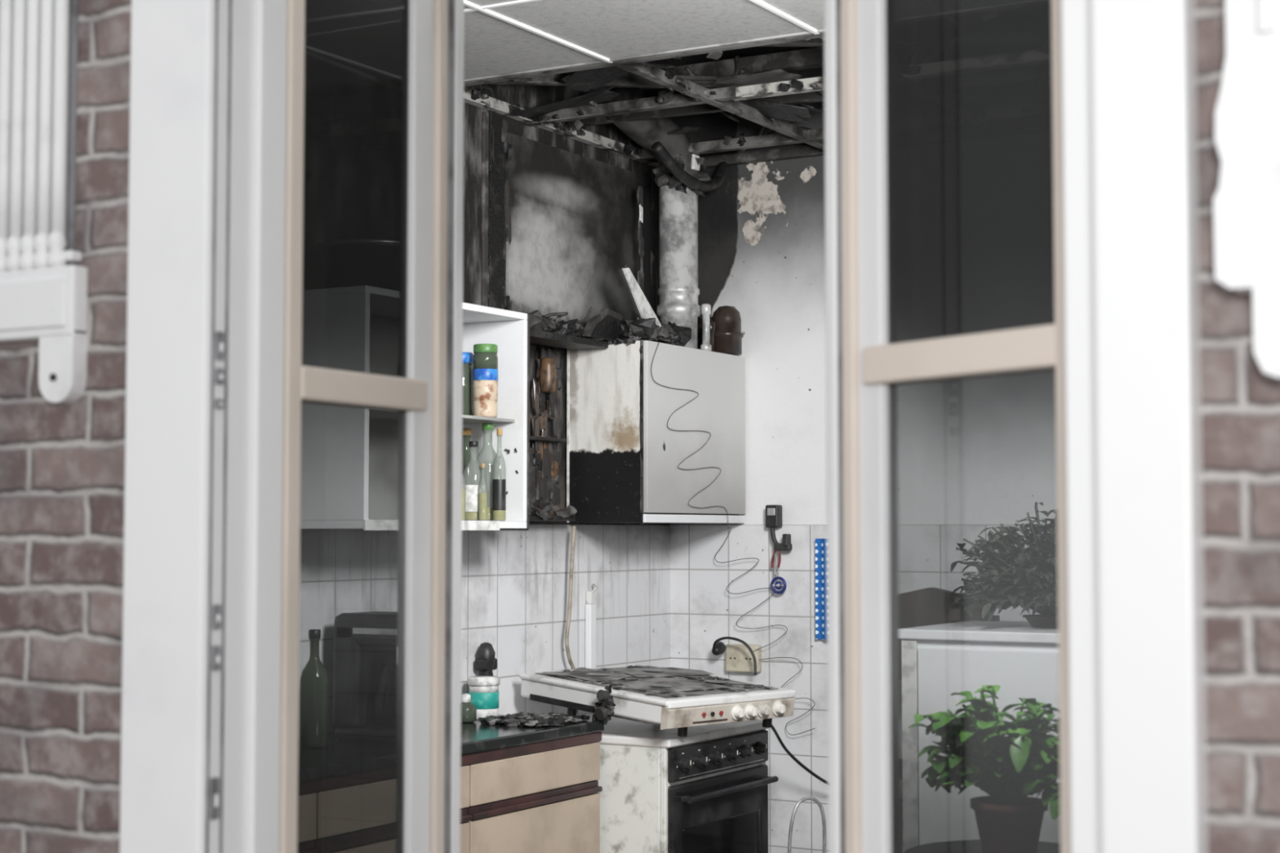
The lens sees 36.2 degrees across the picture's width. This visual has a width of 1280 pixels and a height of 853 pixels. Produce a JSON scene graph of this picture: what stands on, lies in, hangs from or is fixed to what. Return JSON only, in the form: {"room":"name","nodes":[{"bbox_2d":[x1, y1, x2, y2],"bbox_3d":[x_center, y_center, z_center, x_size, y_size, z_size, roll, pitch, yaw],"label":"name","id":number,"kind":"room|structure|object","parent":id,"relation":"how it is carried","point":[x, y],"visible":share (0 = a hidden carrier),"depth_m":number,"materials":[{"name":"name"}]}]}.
{"room":"outside brick house","nodes":[
{"label":"outside brick house","id":0,"kind":"room"},
{"bbox_2d":[297,71,670,741],"bbox_3d":[-0.922,0.257,5.006,0.130,3.120,3.900,-2,-4,30],"label":"wall","id":1,"kind":"structure","parent":0,"point":[550,220],"depth_m":5.97,"materials":[{"name":"tile"}]},
{"bbox_2d":[300,302,529,530],"bbox_3d":[-0.610,-0.026,5.143,0.290,0.597,0.723,-2,-4,30],"label":"upper cabinet","id":2,"kind":"object","parent":1,"relation":"attached to","point":[349,460],"visible":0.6,"depth_m":5.26,"materials":[{"name":"white laminate"}]},
{"bbox_2d":[462,488,465,519],"bbox_3d":[-0.478,0.162,5.171,0.036,0.174,0.036,-2,-4,30],"label":"bottle","id":3,"kind":"object","parent":2,"relation":"in","point":[463,490],"visible":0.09,"depth_m":5.16,"materials":[{"name":"clear glass"}]},
{"bbox_2d":[462,438,467,520],"bbox_3d":[-0.489,0.145,5.322,0.044,0.226,0.044,-2,-4,30],"label":"sauce bottle","id":4,"kind":"object","parent":2,"relation":"in","point":[464,472],"visible":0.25,"depth_m":5.31,"materials":[{"name":"green glass"}]},
{"bbox_2d":[462,351,473,415],"bbox_3d":[-0.490,-0.112,5.365,0.068,0.180,0.068,-2,-4,30],"label":"storage jar","id":5,"kind":"object","parent":2,"relation":"in","point":[467,382],"visible":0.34,"depth_m":5.34,"materials":[{"name":"green glass"}]},
{"bbox_2d":[462,428,479,520],"bbox_3d":[-0.480,0.133,5.399,0.073,0.256,0.073,-2,-4,30],"label":"oil bottle","id":6,"kind":"object","parent":2,"relation":"in","point":[469,460],"visible":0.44,"depth_m":5.38,"materials":[{"name":"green glass"}]},
{"bbox_2d":[462,440,484,519],"bbox_3d":[-0.448,0.147,5.273,0.061,0.215,0.061,-2,-4,30],"label":"vinegar bottle","id":7,"kind":"object","parent":2,"relation":"in","point":[472,491],"visible":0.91,"depth_m":5.24,"materials":[{"name":"clear glass"}]},
{"bbox_2d":[478,463,487,519],"bbox_3d":[-0.420,0.176,5.240,0.024,0.154,0.024,-2,-4,30],"label":"bottle","id":8,"kind":"object","parent":2,"relation":"in","point":[482,497],"visible":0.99,"depth_m":5.23,"materials":[{"name":"clear glass"}]},
{"bbox_2d":[472,343,497,417],"bbox_3d":[-0.420,-0.123,5.326,0.069,0.199,0.069,3,-4,-40],"label":"sauce jar","id":9,"kind":"object","parent":2,"relation":"on","point":[485,359],"visible":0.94,"depth_m":5.30,"materials":[{"name":"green glass"}]},
{"bbox_2d":[482,422,493,519],"bbox_3d":[-0.416,0.125,5.351,0.076,0.269,0.076,-2,-4,30],"label":"oil bottle","id":10,"kind":"object","parent":2,"relation":"in","point":[486,426],"visible":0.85,"depth_m":5.34,"materials":[{"name":"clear glass"}]},
{"bbox_2d":[492,428,506,519],"bbox_3d":[-0.381,0.131,5.301,0.036,0.251,0.036,-2,-4,30],"label":"oil bottle","id":11,"kind":"object","parent":2,"relation":"in","point":[499,486],"visible":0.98,"depth_m":5.28,"materials":[{"name":"clear glass"}]},
{"bbox_2d":[528,345,577,520],"bbox_3d":[-0.301,0.010,5.794,0.188,0.539,0.480,-2,-4,30],"label":"debris","id":12,"kind":"object","parent":1,"relation":"attached to","point":[544,455],"visible":0.59,"depth_m":5.94,"materials":[{"name":"brown wood"}]},
{"bbox_2d":[564,525,577,713],"bbox_3d":[-0.206,0.593,6.011,0.022,0.576,0.067,-2,-4,30],"label":"gas hose","id":13,"kind":"object","parent":1,"relation":"attached to","point":[573,532],"visible":0.79,"depth_m":6.00,"materials":[{"name":"beige rubber"}]},
{"bbox_2d":[585,583,596,668],"bbox_3d":[-0.151,0.687,6.161,0.029,0.384,0.039,-2,-4,30],"label":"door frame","id":14,"kind":"structure","parent":1,"relation":"attached to","point":[590,607],"depth_m":6.15,"materials":[{"name":"white laminate"}]},
{"bbox_2d":[566,336,745,527],"bbox_3d":[0.058,0.031,6.299,0.284,0.584,0.685,-2,-4,30],"label":"upper cabinet","id":15,"kind":"object","parent":1,"relation":"attached to","point":[624,459],"visible":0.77,"depth_m":6.07,"materials":[{"name":"white laminate"}]},
{"bbox_2d":[524,264,691,350],"bbox_3d":[-0.129,-0.371,5.962,0.268,0.255,0.828,-2,-4,30],"label":"debris","id":16,"kind":"object","parent":15,"relation":"on","point":[607,325],"visible":0.74,"depth_m":5.99,"materials":[{"name":"paper"}]},
{"bbox_2d":[601,86,728,348],"bbox_3d":[0.087,-0.661,6.354,0.192,0.827,0.550,-2,-4,30],"label":"flue pipe","id":17,"kind":"object","parent":15,"relation":"on","point":[680,180],"visible":0.93,"depth_m":6.37,"materials":[{"name":"metal"}]},
{"bbox_2d":[650,342,728,524],"bbox_3d":[0.161,0.029,6.181,0.002,0.561,0.507,-2,-4,30],"label":"wire","id":18,"kind":"object","parent":15,"relation":"attached to","point":[659,342],"visible":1,"depth_m":6.18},
{"bbox_2d":[700,303,715,351],"bbox_3d":[0.224,-0.320,6.397,0.035,0.155,0.095,-1,-3,18],"label":"pipe stub","id":19,"kind":"object","parent":15,"relation":"on","point":[708,328],"visible":0.91,"depth_m":6.36,"materials":[{"name":"silver metal"}]},
{"bbox_2d":[697,305,743,355],"bbox_3d":[0.226,-0.318,6.541,0.254,0.162,0.110,-2,-4,30],"label":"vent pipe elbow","id":20,"kind":"object","parent":15,"relation":"on","point":[728,335],"visible":0.66,"depth_m":6.46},
{"bbox_2d":[714,524,815,735],"bbox_3d":[0.383,0.663,6.382,0.372,0.682,0.124,-2,-4,30],"label":"wire","id":21,"kind":"object","parent":15,"relation":"attached to","point":[727,525],"visible":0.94,"depth_m":6.43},
{"bbox_2d":[0,0,1279,852],"bbox_3d":[0.509,-0.160,1.894,9.000,3.620,0.090,-2,-4,30],"label":"wall","id":22,"kind":"structure","parent":0,"point":[62,465],"depth_m":2.52,"materials":[{"name":"brick"}]},
{"bbox_2d":[0,0,88,404],"bbox_3d":[-0.838,-0.519,2.623,0.257,0.984,0.033,-2,-4,30],"label":"ornament","id":23,"kind":"object","parent":22,"relation":"attached to","point":[43,295],"visible":1,"depth_m":2.58,"materials":[{"name":"white paint"}]},
{"bbox_2d":[119,0,1208,852],"bbox_3d":[-0.053,-0.100,2.161,0.813,1.750,1.344,2,-4,-33],"label":"window","id":24,"kind":"structure","parent":22,"relation":"in","point":[944,242],"depth_m":2.26,"materials":[{"name":"white paint"}]},
{"bbox_2d":[279,0,464,852],"bbox_3d":[-0.374,-0.057,2.696,0.052,1.560,0.405,-2,-3,27],"label":"window","id":25,"kind":"structure","parent":24,"relation":"attached to","point":[373,296],"depth_m":2.75,"materials":[{"name":"beige paint"}]},
{"bbox_2d":[1213,0,1279,378],"bbox_3d":[0.633,-0.550,1.762,0.233,1.014,0.054,-2,-4,30],"label":"ornament","id":26,"kind":"object","parent":22,"relation":"attached to","point":[1246,199],"visible":1,"depth_m":1.77,"materials":[{"name":"white paint"}]},
{"bbox_2d":[463,0,824,82],"bbox_3d":[0.922,-1.241,4.019,4.150,0.433,3.900,-2,-4,30],"label":"ceiling","id":27,"kind":"structure","parent":0,"point":[503,37],"depth_m":4.87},
{"bbox_2d":[463,32,824,168],"bbox_3d":[1.507,-1.127,5.059,4.182,0.351,1.497,-2,-4,30],"label":"grid","id":28,"kind":"object","parent":27,"relation":"attached to","point":[759,89],"visible":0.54,"depth_m":5.85,"materials":[{"name":"metal"}]},
{"bbox_2d":[669,66,1057,852],"bbox_3d":[1.925,0.292,5.677,4.390,3.120,0.128,-2,-4,30],"label":"wall","id":29,"kind":"structure","parent":0,"point":[975,455],"depth_m":6.43,"materials":[{"name":"paint"}]},
{"bbox_2d":[725,644,761,672],"bbox_3d":[0.341,0.765,6.469,0.120,0.090,0.039,-2,-4,30],"label":"wall socket","id":30,"kind":"object","parent":29,"relation":"attached to","point":[739,658],"visible":0.94,"depth_m":6.45,"materials":[{"name":"beige plastic"}]},
{"bbox_2d":[711,636,756,675],"bbox_3d":[0.301,0.748,6.414,0.059,0.120,0.203,2,-4,-36],"label":"plug","id":31,"kind":"object","parent":30,"relation":"attached to","point":[718,647],"visible":1,"depth_m":6.43,"materials":[{"name":"black plastic"}]},
{"bbox_2d":[770,568,786,594],"bbox_3d":[0.453,0.505,6.407,0.058,0.087,0.010,-2,-4,30],"label":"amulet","id":32,"kind":"object","parent":29,"relation":"attached to","point":[778,577],"visible":1,"depth_m":6.40,"materials":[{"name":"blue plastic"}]},
{"bbox_2d":[765,505,791,577],"bbox_3d":[0.457,0.374,6.417,0.092,0.235,0.050,-2,-4,30],"label":"plug","id":33,"kind":"object","parent":29,"relation":"attached to","point":[773,513],"visible":1,"depth_m":6.41,"materials":[{"name":"black plastic"}]},
{"bbox_2d":[815,538,826,639],"bbox_3d":[0.642,0.514,6.313,0.160,0.345,0.038,-2,-4,30],"label":"tea towel","id":34,"kind":"object","parent":29,"relation":"attached to","point":[820,544],"visible":0.27,"depth_m":6.34,"materials":[{"name":"blue fabric"}]},
{"bbox_2d":[770,724,902,802],"bbox_3d":[0.617,1.029,6.144,0.541,0.308,0.173,0,-3,-8],"label":"power cable","id":35,"kind":"object","parent":29,"relation":"attached to","point":[772,727],"visible":0.45,"depth_m":6.17,"materials":[{"name":"black plastic"}]},
{"bbox_3d":[0.922,1.708,3.862,4.150,0.100,3.900,-2,-4,30],"label":"floor","id":36,"kind":"structure","parent":0,"visible":0},
{"bbox_2d":[297,714,604,852],"bbox_3d":[-0.877,1.232,4.509,0.392,0.920,2.435,-2,-4,30],"label":"base unit","id":37,"kind":"object","parent":36,"relation":"on","point":[524,789],"visible":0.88,"depth_m":5.01,"materials":[{"name":"beige wood"}]},
{"bbox_2d":[299,629,328,748],"bbox_3d":[-0.802,0.644,4.824,0.070,0.287,0.070,-2,-4,30],"label":"wine bottle","id":38,"kind":"object","parent":37,"relation":"on","point":[313,682],"visible":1,"depth_m":4.79,"materials":[{"name":"green glass"}]},
{"bbox_2d":[333,611,397,743],"bbox_3d":[-0.631,0.637,5.002,0.259,0.320,0.181,-2,-4,30],"label":"microwave","id":39,"kind":"object","parent":37,"relation":"on","point":[365,644],"visible":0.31,"depth_m":4.96,"materials":[{"name":"black plastic"}]},
{"bbox_2d":[460,693,476,723],"bbox_3d":[-0.483,0.780,5.430,0.060,0.079,0.060,-2,-4,30],"label":"dish soap bottle","id":40,"kind":"object","parent":37,"relation":"on","point":[468,711],"visible":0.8,"depth_m":5.41,"materials":[{"name":"green plastic"}]},
{"bbox_2d":[467,675,500,719],"bbox_3d":[-0.441,0.766,5.533,0.092,0.118,0.092,-2,-4,30],"label":"tub","id":41,"kind":"object","parent":37,"relation":"on","point":[483,690],"visible":0.83,"depth_m":5.50,"materials":[{"name":"plastic"}]},
{"bbox_2d":[475,642,497,675],"bbox_3d":[-0.441,0.725,5.625,0.056,0.210,0.065,-2,-4,30],"label":"pepper mill","id":42,"kind":"object","parent":37,"relation":"on","point":[486,662],"visible":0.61,"depth_m":5.61,"materials":[{"name":"black plastic"}]},
{"bbox_2d":[477,711,590,727],"bbox_3d":[-0.288,0.810,5.425,0.265,0.024,0.295,-2,-4,30],"label":"rubble","id":43,"kind":"object","parent":37,"relation":"on","point":[538,719],"visible":1,"depth_m":5.37,"materials":[{"name":"brown wood"}]},
{"bbox_2d":[588,714,777,852],"bbox_3d":[0.007,1.321,5.781,0.619,0.876,0.635,-2,-4,30],"label":"oven cooker","id":44,"kind":"object","parent":36,"relation":"on","point":[705,790],"visible":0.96,"depth_m":5.50,"materials":[{"name":"white metal"}]},
{"bbox_2d":[519,664,795,737],"bbox_3d":[0.049,0.795,5.694,0.582,0.163,0.631,3,-4,-45],"label":"gas hob","id":45,"kind":"object","parent":44,"relation":"on","point":[666,698],"visible":1,"depth_m":5.56,"materials":[{"name":"white metal"}]},
{"bbox_2d":[787,796,826,852],"bbox_3d":[0.504,1.446,5.939,0.134,0.644,0.029,2,-3,-28],"label":"cable loop","id":46,"kind":"object","parent":36,"relation":"on","point":[806,798],"visible":1,"depth_m":5.95,"materials":[{"name":"metal"}]},
{"bbox_2d":[898,586,999,852],"bbox_3d":[0.785,1.115,5.708,0.430,1.280,0.420,-2,-4,30],"label":"dining chair","id":47,"kind":"object","parent":36,"relation":"on","point":[932,606],"visible":0.13,"depth_m":5.88,"materials":[{"name":"brown wood"}]},
{"bbox_2d":[898,621,1060,852],"bbox_3d":[1.210,1.106,4.829,1.025,1.205,0.536,-2,-4,30],"label":"sideboard","id":48,"kind":"object","parent":36,"relation":"on","point":[938,661],"visible":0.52,"depth_m":4.82,"materials":[{"name":"laminate"}]},
{"bbox_2d":[949,502,1057,628],"bbox_3d":[1.036,0.353,5.001,0.485,0.317,0.522,-2,-4,30],"label":"bushy plant","id":49,"kind":"object","parent":48,"relation":"on","point":[1027,578],"visible":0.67,"depth_m":4.93,"materials":[{"name":"green plant"}]},
{"bbox_2d":[902,840,1061,852],"bbox_3d":[0.740,1.259,3.899,0.440,0.800,0.440,-2,-4,30],"label":"side table","id":50,"kind":"object","parent":36,"relation":"on","point":[963,846],"visible":0.53,"depth_m":4.03,"materials":[{"name":"brown wood"}]},
{"bbox_2d":[907,684,1060,852],"bbox_3d":[0.733,0.689,3.941,0.367,0.342,0.335,-2,-4,30],"label":"potted leafy plant","id":51,"kind":"object","parent":50,"relation":"on","point":[1025,762],"visible":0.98,"depth_m":3.87,"materials":[{"name":"green plant"}]}
]}

